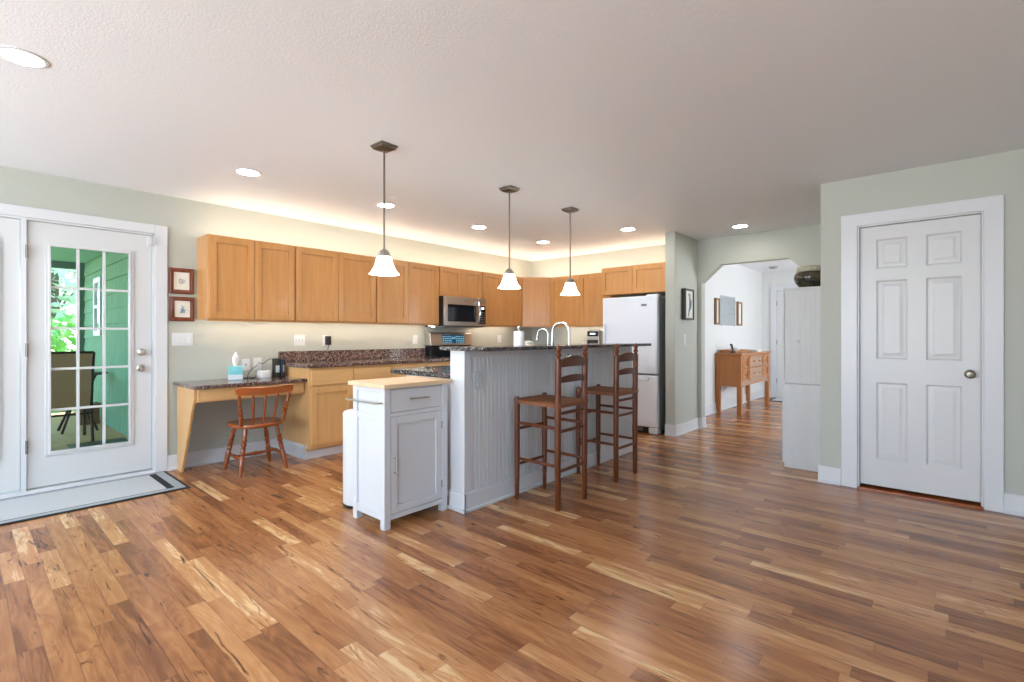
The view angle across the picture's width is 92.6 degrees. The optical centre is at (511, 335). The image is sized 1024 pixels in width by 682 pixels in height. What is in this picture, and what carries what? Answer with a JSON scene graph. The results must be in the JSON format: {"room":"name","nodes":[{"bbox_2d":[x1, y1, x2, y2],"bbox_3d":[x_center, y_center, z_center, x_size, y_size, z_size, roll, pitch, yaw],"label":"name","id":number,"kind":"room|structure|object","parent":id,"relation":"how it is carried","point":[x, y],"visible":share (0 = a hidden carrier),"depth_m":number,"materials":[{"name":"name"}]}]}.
{"room":"kitchen","nodes":[
{"label":"kitchen","id":0,"kind":"room"},
{"bbox_2d":[0,166,531,454],"bbox_3d":[-2.914,-0.025,4.618,0.140,2.440,9.950,0,0,41],"label":"wall","id":1,"kind":"structure","parent":0,"point":[215,343],"depth_m":4.72,"materials":[{"name":"grey paint"}]},
{"bbox_2d":[0,217,19,492],"bbox_3d":[-3.948,0.141,3.381,0.063,2.024,0.773,0,0,41],"label":"door","id":2,"kind":"structure","parent":1,"relation":"in","point":[9,228],"depth_m":3.62,"materials":[{"name":"grey paint"}]},
{"bbox_2d":[0,203,166,499],"bbox_3d":[-3.700,0.113,3.705,0.168,2.165,1.804,0,0,41],"label":"door frame","id":3,"kind":"structure","parent":1,"relation":"attached to","point":[160,232],"depth_m":4.11,"materials":[{"name":"white paint"}]},
{"bbox_2d":[25,221,151,488],"bbox_3d":[-3.397,0.141,3.971,0.110,2.024,0.785,0,0,41],"label":"door","id":4,"kind":"structure","parent":1,"relation":"in","point":[45,467],"depth_m":3.92,"materials":[{"name":"grey paint"}]},
{"bbox_2d":[147,237,154,245],"bbox_3d":[-3.127,-0.819,4.241,0.032,0.077,0.053,0,0,41],"label":"sensor","id":5,"kind":"object","parent":1,"relation":"attached to","point":[149,239],"visible":1,"depth_m":4.24,"materials":[{"name":"white plastic"}]},
{"bbox_2d":[169,267,193,294],"bbox_3d":[-2.980,-0.495,4.417,0.024,0.231,0.194,0,0,41],"label":"picture frame","id":6,"kind":"object","parent":1,"relation":"attached to","point":[181,280],"visible":1,"depth_m":4.42,"materials":[{"name":"brown wood"}]},
{"bbox_2d":[169,296,194,321],"bbox_3d":[-2.977,-0.243,4.421,0.024,0.220,0.192,0,0,41],"label":"picture frame","id":7,"kind":"object","parent":1,"relation":"attached to","point":[180,308],"visible":1,"depth_m":4.42,"materials":[{"name":"brown wood"}]},
{"bbox_2d":[172,333,192,345],"bbox_3d":[-2.980,0.030,4.429,0.010,0.115,0.165,0,0,41],"label":"light switch","id":8,"kind":"object","parent":1,"relation":"attached to","point":[178,339],"visible":1,"depth_m":4.42,"materials":[{"name":"white plastic"}]},
{"bbox_2d":[167,439,279,470],"bbox_3d":[-4.218,1.127,3.011,0.030,0.135,5.535,0,0,41],"label":"baseboard","id":9,"kind":"structure","parent":1,"relation":"attached to","point":[215,455],"depth_m":4.61,"materials":[{"name":"white paint"}]},
{"bbox_2d":[197,234,293,322],"bbox_3d":[-2.535,-0.520,4.705,0.309,0.770,0.771,0,0,41],"label":"upper cabinet","id":10,"kind":"object","parent":1,"relation":"attached to","point":[239,279],"visible":1,"depth_m":4.54,"materials":[{"name":"brown wood"}]},
{"bbox_2d":[242,359,249,370],"bbox_3d":[-2.626,0.283,4.831,0.009,0.115,0.072,0,0,41],"label":"outlet","id":11,"kind":"object","parent":1,"relation":"attached to","point":[245,362],"visible":0.82,"depth_m":4.83,"materials":[{"name":"white plastic"}]},
{"bbox_2d":[253,357,260,369],"bbox_3d":[-2.555,0.279,4.911,0.009,0.125,0.080,0,0,41],"label":"outlet","id":12,"kind":"object","parent":1,"relation":"attached to","point":[255,360],"visible":0.95,"depth_m":4.91,"materials":[{"name":"white plastic"}]},
{"bbox_2d":[294,335,304,345],"bbox_3d":[-2.271,0.045,5.231,0.011,0.115,0.120,0,0,41],"label":"light switch","id":13,"kind":"object","parent":1,"relation":"attached to","point":[299,340],"visible":1,"depth_m":5.23,"materials":[{"name":"white plastic"}]},
{"bbox_2d":[322,335,328,345],"bbox_3d":[-2.077,0.050,5.453,0.009,0.115,0.072,0,0,41],"label":"outlet","id":14,"kind":"object","parent":1,"relation":"attached to","point":[323,336],"visible":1,"depth_m":5.43,"materials":[{"name":"white plastic"}]},
{"bbox_2d":[325,336,330,349],"bbox_3d":[-2.047,0.080,5.453,0.035,0.159,0.060,0,0,41],"label":"charger","id":15,"kind":"object","parent":1,"relation":"attached to","point":[327,338],"visible":1,"depth_m":5.44,"materials":[{"name":"black plastic"}]},
{"bbox_2d":[294,246,375,323],"bbox_3d":[-1.971,-0.520,5.344,0.309,0.770,0.930,0,0,41],"label":"upper cabinet","id":16,"kind":"object","parent":1,"relation":"attached to","point":[330,286],"visible":0.98,"depth_m":5.20,"materials":[{"name":"brown wood"}]},
{"bbox_2d":[278,348,424,361],"bbox_3d":[-1.783,0.215,5.776,0.021,0.110,1.903,0,0,41],"label":"backsplash","id":17,"kind":"structure","parent":1,"relation":"attached to","point":[289,356],"depth_m":5.63,"materials":[{"name":"brown stone"}]},
{"bbox_2d":[375,257,438,325],"bbox_3d":[-1.355,-0.520,6.043,0.309,0.770,0.930,0,0,41],"label":"upper cabinet","id":18,"kind":"object","parent":1,"relation":"attached to","point":[410,297],"visible":0.86,"depth_m":5.94,"materials":[{"name":"brown wood"}]},
{"bbox_2d":[413,335,417,343],"bbox_3d":[-1.260,0.045,6.379,0.009,0.115,0.072,0,0,41],"label":"outlet","id":19,"kind":"object","parent":1,"relation":"attached to","point":[415,337],"visible":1,"depth_m":6.38,"materials":[{"name":"white plastic"}]},
{"bbox_2d":[439,266,481,298],"bbox_3d":[-0.789,-0.713,6.684,0.309,0.385,0.776,0,0,41],"label":"upper cabinet","id":20,"kind":"object","parent":1,"relation":"attached to","point":[456,282],"visible":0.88,"depth_m":6.55,"materials":[{"name":"brown wood"}]},
{"bbox_2d":[425,296,485,327],"bbox_3d":[-0.731,-0.318,6.633,0.462,0.398,0.758,0,0,41],"label":"microwave","id":21,"kind":"object","parent":20,"relation":"attached to","point":[458,312],"visible":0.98,"depth_m":6.47,"materials":[{"name":"silver metal"}]},
{"bbox_2d":[497,335,500,342],"bbox_3d":[-0.195,0.045,7.586,0.009,0.115,0.085,0,0,41],"label":"outlet","id":22,"kind":"object","parent":1,"relation":"attached to","point":[498,336],"visible":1,"depth_m":7.58,"materials":[{"name":"white plastic"}]},
{"bbox_2d":[482,272,521,326],"bbox_3d":[-0.240,-0.520,7.306,0.309,0.770,0.879,0,0,41],"label":"upper cabinet","id":23,"kind":"object","parent":1,"relation":"attached to","point":[503,306],"visible":0.74,"depth_m":7.15,"materials":[{"name":"brown wood"}]},
{"bbox_2d":[0,0,1023,272],"bbox_3d":[1.793,-1.320,3.219,9.050,0.150,14.080,0,0,41],"label":"ceiling","id":24,"kind":"structure","parent":0,"point":[695,119],"depth_m":2.63,"materials":[{"name":"white paint"}]},
{"bbox_2d":[0,45,49,68],"bbox_3d":[-2.186,-1.242,2.185,0.184,0.006,0.184,0,0,41],"label":"recessed light","id":25,"kind":"object","parent":24,"relation":"in","point":[17,55],"visible":1,"depth_m":2.18,"materials":[{"name":"white plastic"}]},
{"bbox_2d":[234,168,261,175],"bbox_3d":[-2.004,-1.242,3.717,0.184,0.006,0.184,0,0,41],"label":"recessed light","id":26,"kind":"object","parent":24,"relation":"in","point":[243,171],"visible":1,"depth_m":3.71,"materials":[{"name":"white"}]},
{"bbox_2d":[369,140,398,275],"bbox_3d":[-0.836,-0.825,3.202,0.192,0.841,0.192,0,0,41],"label":"pendant lamp","id":27,"kind":"object","parent":24,"relation":"hanging from","point":[384,266],"visible":1,"depth_m":3.17,"materials":[{"name":"white glass"}]},
{"bbox_2d":[376,202,395,207],"bbox_3d":[-1.198,-1.242,4.654,0.184,0.006,0.184,0,0,41],"label":"recessed light","id":28,"kind":"object","parent":24,"relation":"in","point":[387,205],"visible":0.92,"depth_m":4.65,"materials":[{"name":"white"}]},
{"bbox_2d":[471,225,486,228],"bbox_3d":[-0.377,-1.242,5.593,0.184,0.006,0.184,0,0,41],"label":"recessed light","id":29,"kind":"object","parent":24,"relation":"in","point":[474,226],"visible":1,"depth_m":5.59,"materials":[{"name":"white"}]},
{"bbox_2d":[498,185,519,288],"bbox_3d":[-0.022,-0.825,4.124,0.192,0.841,0.192,0,0,41],"label":"pendant lamp","id":30,"kind":"object","parent":24,"relation":"hanging from","point":[509,281],"visible":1,"depth_m":4.09,"materials":[{"name":"white glass"}]},
{"bbox_2d":[536,241,549,243],"bbox_3d":[0.410,-1.242,6.486,0.184,0.006,0.184,0,0,41],"label":"recessed light","id":31,"kind":"object","parent":24,"relation":"in","point":[541,242],"visible":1,"depth_m":6.50,"materials":[{"name":"white"}]},
{"bbox_2d":[561,207,579,295],"bbox_3d":[0.569,-0.825,4.795,0.192,0.841,0.192,0,0,41],"label":"pendant lamp","id":32,"kind":"object","parent":24,"relation":"hanging from","point":[570,289],"visible":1,"depth_m":4.77,"materials":[{"name":"white glass"}]},
{"bbox_2d":[620,227,635,230],"bbox_3d":[1.350,-1.242,5.697,0.184,0.006,0.184,0,0,41],"label":"recessed light","id":33,"kind":"object","parent":24,"relation":"in","point":[626,228],"visible":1,"depth_m":5.70,"materials":[{"name":"white"}]},
{"bbox_2d":[731,224,748,227],"bbox_3d":[2.581,-1.242,5.542,0.184,0.006,0.184,0,0,41],"label":"recessed light","id":34,"kind":"object","parent":24,"relation":"in","point":[738,225],"visible":1,"depth_m":5.54,"materials":[{"name":"white"}]},
{"bbox_2d":[0,397,1023,681],"bbox_3d":[1.793,1.255,3.219,9.050,0.120,14.080,0,0,41],"label":"floor","id":35,"kind":"structure","parent":0,"point":[717,560],"depth_m":2.38,"materials":[{"name":"brown wood"}]},
{"bbox_2d":[0,471,190,525],"bbox_3d":[-3.437,1.190,3.342,0.697,0.010,1.965,0,0,41],"label":"door mat","id":36,"kind":"object","parent":35,"relation":"on","point":[18,509],"visible":1,"depth_m":3.60,"materials":[{"name":"grey fabric"}]},
{"bbox_2d":[173,376,306,471],"bbox_3d":[-2.501,0.802,4.546,0.572,0.785,0.954,0,0,41],"label":"desk","id":37,"kind":"object","parent":35,"relation":"on","point":[189,393],"visible":0.92,"depth_m":4.27,"materials":[{"name":"beige wood"}]},
{"bbox_2d":[228,352,242,379],"bbox_3d":[-2.601,0.279,4.608,0.118,0.261,0.121,0,0,-29],"label":"tissue box","id":38,"kind":"object","parent":37,"relation":"on","point":[235,372],"visible":1,"depth_m":4.57,"materials":[{"name":"teal cardboard"}]},
{"bbox_2d":[257,370,270,377],"bbox_3d":[-2.441,0.372,4.821,0.110,0.073,0.120,0,0,41],"label":"router","id":39,"kind":"object","parent":37,"relation":"on","point":[260,373],"visible":1,"depth_m":4.78,"materials":[{"name":"white plastic"}]},
{"bbox_2d":[272,358,279,376],"bbox_3d":[-2.373,0.317,4.926,0.072,0.184,0.048,0,0,41],"label":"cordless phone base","id":40,"kind":"object","parent":37,"relation":"on","point":[275,361],"visible":1,"depth_m":4.91,"materials":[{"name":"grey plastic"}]},
{"bbox_2d":[280,359,284,376],"bbox_3d":[-2.329,0.322,4.958,0.077,0.174,0.041,0,0,41],"label":"speaker","id":41,"kind":"object","parent":37,"relation":"on","point":[282,361],"visible":0.82,"depth_m":4.93},
{"bbox_2d":[223,384,292,477],"bbox_3d":[-2.284,0.814,4.383,0.455,0.767,0.480,0,0,41],"label":"desk chair","id":42,"kind":"object","parent":35,"relation":"on","point":[264,422],"visible":1,"depth_m":4.32,"materials":[{"name":"brown wood"}]},
{"bbox_2d":[282,364,390,459],"bbox_3d":[-1.865,0.752,5.233,0.614,0.885,0.956,0,0,41],"label":"base cabinet","id":43,"kind":"object","parent":35,"relation":"on","point":[312,426],"visible":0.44,"depth_m":4.86,"materials":[{"name":"brown wood"}]},
{"bbox_2d":[278,348,449,367],"bbox_3d":[-1.555,0.234,5.574,0.631,0.149,1.903,0,0,41],"label":"countertop","id":44,"kind":"structure","parent":43,"relation":"on","point":[322,358],"depth_m":5.48,"materials":[{"name":"brown stone"}]},
{"bbox_2d":[343,409,352,508],"bbox_3d":[-1.058,0.860,3.514,0.298,0.671,0.298,0,0,41],"label":"trash can","id":45,"kind":"object","parent":35,"relation":"on","point":[347,414],"visible":0.3,"depth_m":3.39,"materials":[{"name":"white plastic"}]},
{"bbox_2d":[345,376,450,530],"bbox_3d":[-0.761,0.746,3.285,0.422,0.899,0.564,0,0,41],"label":"kitchen cart","id":46,"kind":"object","parent":35,"relation":"on","point":[400,423],"visible":1,"depth_m":3.16,"materials":[{"name":"white paint"}]},
{"bbox_2d":[391,361,449,377],"bbox_3d":[-1.240,0.752,5.942,0.614,0.885,0.932,0,0,41],"label":"base cabinet","id":47,"kind":"object","parent":35,"relation":"on","point":[445,363],"visible":0.02,"depth_m":5.63,"materials":[{"name":"brown wood"}]},
{"bbox_2d":[425,332,472,356],"bbox_3d":[-0.644,0.562,6.555,0.691,1.225,0.766,0,0,41],"label":"range","id":48,"kind":"object","parent":35,"relation":"on","point":[433,340],"visible":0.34,"depth_m":6.59,"materials":[{"name":"silver metal"}]},
{"bbox_2d":[407,347,632,513],"bbox_3d":[0.158,0.648,4.480,0.870,1.094,2.434,0,0,41],"label":"kitchen island","id":49,"kind":"object","parent":35,"relation":"on","point":[482,390],"visible":0.74,"depth_m":3.67,"materials":[{"name":"white paint"}]},
{"bbox_2d":[390,365,449,378],"bbox_3d":[0.069,0.290,4.617,0.834,0.040,2.295,0,0,41],"label":"island countertop","id":50,"kind":"structure","parent":49,"relation":"on","point":[432,371],"depth_m":3.84,"materials":[{"name":"black stone"}]},
{"bbox_2d":[514,326,523,344],"bbox_3d":[0.060,0.091,4.225,0.150,0.357,0.150,0,0,41],"label":"paper towel holder","id":51,"kind":"object","parent":50,"relation":"on","point":[518,335],"visible":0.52,"depth_m":4.18,"materials":[{"name":"white metal"}]},
{"bbox_2d":[524,341,534,344],"bbox_3d":[0.150,0.155,4.402,0.116,0.228,0.116,0,0,41],"label":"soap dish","id":52,"kind":"object","parent":50,"relation":"on","point":[525,342],"visible":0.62,"depth_m":4.37,"materials":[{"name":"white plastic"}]},
{"bbox_2d":[536,328,548,343],"bbox_3d":[0.293,0.098,4.505,0.151,0.343,0.071,0,0,7],"label":"filter faucet","id":53,"kind":"object","parent":50,"relation":"on","point":[539,330],"visible":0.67,"depth_m":4.49,"materials":[{"name":"silver metal"}]},
{"bbox_2d":[551,321,569,343],"bbox_3d":[0.478,0.064,4.769,0.224,0.412,0.089,0,0,15],"label":"kitchen faucet","id":54,"kind":"object","parent":50,"relation":"on","point":[560,322],"visible":0.66,"depth_m":4.78,"materials":[{"name":"silver metal"}]},
{"bbox_2d":[474,372,481,389],"bbox_3d":[-0.238,0.310,3.408,0.006,0.120,0.080,0,0,41],"label":"outlet plate","id":55,"kind":"object","parent":49,"relation":"attached to","point":[477,375],"depth_m":3.40,"materials":[{"name":"grey plastic"}]},
{"bbox_2d":[439,343,650,350],"bbox_3d":[0.451,0.087,4.207,0.440,0.026,2.415,0,0,41],"label":"island countertop","id":56,"kind":"structure","parent":49,"relation":"on","point":[590,345],"depth_m":3.62,"materials":[{"name":"black stone"}]},
{"bbox_2d":[514,345,587,510],"bbox_3d":[0.288,0.629,3.593,0.420,1.132,0.377,0,0,41],"label":"bar stool","id":57,"kind":"object","parent":35,"relation":"on","point":[556,401],"visible":1,"depth_m":3.56,"materials":[{"name":"brown wood"}]},
{"bbox_2d":[576,343,637,481],"bbox_3d":[0.828,0.629,4.260,0.420,1.132,0.377,0,0,41],"label":"bar stool","id":58,"kind":"object","parent":35,"relation":"on","point":[615,391],"visible":0.96,"depth_m":4.21,"materials":[{"name":"brown wood"}]},
{"bbox_2d":[603,294,664,433],"bbox_3d":[1.698,0.343,6.399,0.750,1.705,0.815,0,0,41],"label":"refrigerator","id":59,"kind":"object","parent":35,"relation":"on","point":[638,319],"visible":0.64,"depth_m":5.99,"materials":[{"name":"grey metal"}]},
{"bbox_2d":[715,351,770,414],"bbox_3d":[3.871,0.730,8.140,0.412,0.930,1.650,0,0,41],"label":"sideboard","id":60,"kind":"object","parent":35,"relation":"on","point":[739,370],"visible":1,"depth_m":7.63,"materials":[{"name":"brown wood"}]},
{"bbox_2d":[720,349,749,352],"bbox_3d":[3.629,0.239,7.953,0.240,0.050,0.770,0,0,41],"label":"tray","id":61,"kind":"object","parent":60,"relation":"on","point":[721,350],"visible":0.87,"depth_m":7.74,"materials":[{"name":"brown wood"}]},
{"bbox_2d":[750,349,761,351],"bbox_3d":[4.120,0.247,8.357,0.222,0.035,0.295,0,0,41],"label":"paper stack","id":62,"kind":"object","parent":60,"relation":"on","point":[751,350],"visible":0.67,"depth_m":8.25,"materials":[{"name":"white paper"}]},
{"bbox_2d":[769,397,781,401],"bbox_3d":[5.266,1.190,8.916,1.000,0.010,0.580,0,0,41],"label":"rug","id":63,"kind":"object","parent":35,"relation":"on","point":[775,398],"visible":0.29,"depth_m":9.14,"materials":[{"name":"white carpet"}]},
{"bbox_2d":[782,286,820,471],"bbox_3d":[2.905,0.379,4.733,0.375,1.632,0.958,0,0,41],"label":"tall cabinet","id":64,"kind":"object","parent":35,"relation":"on","point":[801,306],"visible":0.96,"depth_m":4.38,"materials":[{"name":"white wood"}]},
{"bbox_2d":[794,265,820,286],"bbox_3d":[2.732,-0.536,4.484,0.266,0.198,0.266,0,0,41],"label":"clay pot","id":65,"kind":"object","parent":64,"relation":"on","point":[809,275],"visible":0.75,"depth_m":4.39,"materials":[{"name":"brown ceramic"}]},
{"bbox_2d":[858,483,983,509],"bbox_3d":[3.021,1.187,3.654,0.712,0.016,0.144,0,0,41],"label":"threshold","id":66,"kind":"object","parent":35,"relation":"on","point":[960,502],"visible":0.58,"depth_m":3.62,"materials":[{"name":"brown wood"}]},
{"bbox_3d":[-0.132,0.753,7.198,0.614,0.885,0.860,0,0,41],"label":"base cabinet","id":67,"kind":"object","parent":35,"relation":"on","visible":0},
{"bbox_3d":[0.522,0.235,7.038,1.809,0.149,1.492,0,0,41],"label":"countertop","id":68,"kind":"structure","parent":67,"relation":"on","visible":0},
{"bbox_2d":[587,330,602,342],"bbox_3d":[1.244,0.090,7.104,0.205,0.360,0.300,0,0,41],"label":"coffee maker","id":69,"kind":"object","parent":68,"relation":"on","point":[593,336],"visible":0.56,"depth_m":6.99,"materials":[{"name":"silver metal"}]},
{"bbox_2d":[532,224,820,417],"bbox_3d":[3.665,-0.025,5.341,8.770,2.440,0.120,0,0,41],"label":"wall","id":70,"kind":"structure","parent":0,"point":[801,245],"depth_m":6.34,"materials":[{"name":"grey paint"}]},
{"bbox_2d":[522,277,550,326],"bbox_3d":[0.365,-0.520,7.762,0.613,0.770,0.613,0,0,41],"label":"upper cabinet","id":71,"kind":"object","parent":70,"relation":"attached to","point":[536,291],"visible":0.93,"depth_m":7.55,"materials":[{"name":"brown wood"}]},
{"bbox_2d":[551,273,616,326],"bbox_3d":[1.096,-0.520,7.319,1.075,0.770,0.309,0,0,41],"label":"upper cabinet","id":72,"kind":"object","parent":70,"relation":"attached to","point":[585,309],"visible":0.74,"depth_m":7.20,"materials":[{"name":"brown wood"}]},
{"bbox_2d":[602,262,664,297],"bbox_3d":[1.755,-0.723,6.497,0.915,0.365,0.669,0,0,41],"label":"upper cabinet","id":73,"kind":"object","parent":70,"relation":"attached to","point":[642,279],"visible":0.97,"depth_m":6.25,"materials":[{"name":"brown wood"}]},
{"bbox_2d":[665,231,697,424],"bbox_3d":[2.131,-0.025,6.134,0.120,2.440,0.720,0,0,41],"label":"wall","id":74,"kind":"structure","parent":0,"point":[681,251],"depth_m":5.92,"materials":[{"name":"grey paint"}]},
{"bbox_2d":[683,335,685,344],"bbox_3d":[2.127,0.045,6.031,0.010,0.125,0.072,0,0,41],"label":"light switch","id":75,"kind":"object","parent":74,"relation":"attached to","point":[684,336],"visible":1,"depth_m":6.02,"materials":[{"name":"white plastic"}]},
{"bbox_2d":[664,417,706,436],"bbox_3d":[2.217,1.127,6.109,0.890,0.135,0.147,0,0,-39],"label":"baseboard","id":76,"kind":"structure","parent":74,"relation":"attached to","point":[677,430],"depth_m":6.00,"materials":[{"name":"white paint"}]},
{"bbox_2d":[682,288,693,319],"bbox_3d":[2.182,-0.390,6.053,0.061,0.380,0.275,0,0,41],"label":"picture","id":77,"kind":"object","parent":74,"relation":"attached to","point":[687,294],"visible":1,"depth_m":6.01,"materials":[{"name":"black plastic"}]},
{"bbox_2d":[688,293,691,314],"bbox_3d":[2.191,-0.380,6.051,0.044,0.300,0.089,0,0,41],"label":"print","id":78,"kind":"object","parent":77,"relation":"attached to","point":[689,294],"depth_m":6.05,"materials":[{"name":"blue"}]},
{"bbox_2d":[705,264,761,405],"bbox_3d":[3.558,-0.025,8.190,0.120,2.440,4.010,0,0,41],"label":"wall","id":79,"kind":"structure","parent":0,"point":[742,283],"depth_m":8.27,"materials":[{"name":"white paint"}]},
{"bbox_2d":[714,298,719,324],"bbox_3d":[3.228,-0.388,7.701,0.030,0.415,0.200,0,0,41],"label":"frame","id":80,"kind":"object","parent":79,"relation":"attached to","point":[716,300],"visible":1,"depth_m":7.67,"materials":[{"name":"brown wood"}]},
{"bbox_2d":[720,295,734,325],"bbox_3d":[3.575,-0.411,8.108,0.012,0.488,0.770,0,0,41],"label":"mirror","id":81,"kind":"object","parent":79,"relation":"attached to","point":[727,304],"visible":0.98,"depth_m":8.08,"materials":[{"name":"silver metal"}]},
{"bbox_2d":[705,389,769,415],"bbox_3d":[3.661,1.120,8.099,0.155,0.150,4.010,0,0,41],"label":"baseboard","id":82,"kind":"structure","parent":79,"relation":"attached to","point":[710,409],"depth_m":8.22,"materials":[{"name":"white paint"}]},
{"bbox_2d":[736,301,742,325],"bbox_3d":[3.966,-0.388,8.537,0.030,0.415,0.250,0,0,41],"label":"frame","id":83,"kind":"object","parent":79,"relation":"attached to","point":[739,305],"visible":1,"depth_m":8.53,"materials":[{"name":"brown wood"}]},
{"bbox_2d":[739,304,740,323],"bbox_3d":[3.962,-0.388,8.540,0.016,0.349,0.144,0,0,41],"label":"print","id":84,"kind":"object","parent":79,"relation":"attached to","point":[739,304],"depth_m":8.55,"materials":[{"name":"beige paper"}]},
{"bbox_2d":[762,270,795,389],"bbox_3d":[6.277,-0.025,8.558,3.710,2.440,0.140,0,0,41],"label":"wall","id":85,"kind":"structure","parent":0,"point":[769,279],"depth_m":9.58,"materials":[{"name":"white paint"}]},
{"bbox_2d":[776,291,784,397],"bbox_3d":[5.459,0.165,9.183,0.916,2.056,0.105,0,0,41],"label":"door","id":86,"kind":"structure","parent":85,"relation":"in","point":[779,381],"depth_m":9.46,"materials":[{"name":"grey paint"}]},
{"bbox_2d":[770,284,797,397],"bbox_3d":[5.459,0.110,9.173,1.120,2.170,0.020,0,0,41],"label":"door frame","id":87,"kind":"structure","parent":85,"relation":"attached to","point":[773,289],"depth_m":9.50,"materials":[{"name":"white paint"}]},
{"bbox_2d":[821,149,1023,495],"bbox_3d":[4.207,-0.025,2.623,4.360,2.440,0.120,0,0,41],"label":"wall","id":88,"kind":"structure","parent":0,"point":[998,173],"depth_m":3.53,"materials":[{"name":"grey paint"}]},
{"bbox_2d":[860,214,980,501],"bbox_3d":[3.000,0.155,3.631,0.689,2.009,0.105,0,0,41],"label":"door","id":89,"kind":"structure","parent":88,"relation":"in","point":[920,282],"depth_m":3.61,"materials":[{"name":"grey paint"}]},
{"bbox_2d":[818,465,1023,516],"bbox_3d":[4.152,1.127,2.571,4.376,0.135,0.030,0,0,41],"label":"baseboard","id":90,"kind":"structure","parent":88,"relation":"attached to","point":[1013,503],"depth_m":3.30,"materials":[{"name":"white paint"}]},
{"bbox_2d":[841,194,1003,512],"bbox_3d":[3.018,0.119,3.658,0.922,2.152,0.140,0,0,41],"label":"door frame","id":91,"kind":"structure","parent":88,"relation":"attached to","point":[992,206],"depth_m":3.38,"materials":[{"name":"white paint"}]},
{"label":"outside","id":92,"kind":"structure","parent":0,"visible":0},
{"bbox_3d":[-18.901,1.595,16.675,29.590,0.200,60.000,0,0,41],"label":"ground","id":93,"kind":"structure","parent":92,"visible":0},
{"bbox_2d":[51,268,75,339],"bbox_3d":[-11.306,-1.531,12.116,4.519,6.058,4.445,0,0,41],"label":"tree","id":94,"kind":"object","parent":93,"relation":"on","point":[57,274],"visible":0.05,"depth_m":11.87,"materials":[{"name":"green plant"}]},
{"bbox_2d":[51,313,75,412],"bbox_3d":[-8.341,0.537,9.290,2.289,1.949,2.236,0,0,41],"label":"shrub","id":95,"kind":"object","parent":93,"relation":"on","point":[57,345],"visible":0.06,"depth_m":8.98,"materials":[{"name":"green plant"}]},
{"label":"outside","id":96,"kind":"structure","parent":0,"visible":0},
{"bbox_2d":[84,252,127,436],"bbox_3d":[-4.931,0.020,6.284,5.090,2.370,0.220,0,0,41],"label":"wall","id":97,"kind":"structure","parent":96,"point":[116,263],"depth_m":6.42,"materials":[{"name":"green wood"}]},
{"bbox_2d":[93,276,101,335],"bbox_3d":[-5.868,-0.415,6.953,0.500,0.820,0.053,0,0,41],"label":"window","id":98,"kind":"structure","parent":97,"relation":"in","point":[97,282],"depth_m":6.93,"materials":[{"name":"white paint"}]},
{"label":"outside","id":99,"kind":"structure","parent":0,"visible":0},
{"bbox_2d":[51,247,101,262],"bbox_3d":[-6.678,-1.215,4.531,5.390,0.100,5.160,0,0,41],"label":"ceiling","id":100,"kind":"structure","parent":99,"point":[57,253],"depth_m":7.00,"materials":[{"name":"green"}]},
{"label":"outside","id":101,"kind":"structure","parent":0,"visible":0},
{"bbox_2d":[51,411,127,450],"bbox_3d":[-6.565,1.260,4.432,5.090,0.110,5.160,0,0,41],"label":"floor","id":102,"kind":"structure","parent":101,"point":[59,441],"depth_m":6.05,"materials":[{"name":"beige concrete"}]},
{"bbox_2d":[51,260,84,350],"bbox_3d":[-8.502,0.075,6.007,0.100,2.480,4.960,0,0,41],"label":"frame","id":103,"kind":"object","parent":102,"relation":"on","point":[54,264],"visible":0.09,"depth_m":7.80,"materials":[{"name":"green"}]},
{"bbox_2d":[51,351,95,440],"bbox_3d":[-5.159,0.689,5.545,0.674,1.039,0.590,0,0,41],"label":"patio chair","id":104,"kind":"object","parent":102,"relation":"on","point":[63,382],"visible":0.52,"depth_m":5.46,"materials":[{"name":"brown"}]},
{"bbox_2d":[57,371,107,433],"bbox_3d":[-5.534,0.840,6.243,0.600,0.741,0.600,0,0,41],"label":"patio chair","id":105,"kind":"object","parent":102,"relation":"on","point":[96,373],"visible":0.3,"depth_m":6.22,"materials":[{"name":"brown metal"}]},
{"bbox_2d":[80,402,100,424],"bbox_3d":[-5.831,1.066,6.745,0.250,0.278,0.220,0,0,41],"label":"storage box","id":106,"kind":"object","parent":102,"relation":"on","point":[96,411],"visible":0.39,"depth_m":6.71,"materials":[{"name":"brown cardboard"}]},
{"bbox_2d":[67,437,127,447],"bbox_3d":[-4.603,1.200,5.461,0.370,0.010,0.500,0,0,41],"label":"mat","id":107,"kind":"object","parent":102,"relation":"on","point":[90,443],"visible":0.64,"depth_m":5.50,"materials":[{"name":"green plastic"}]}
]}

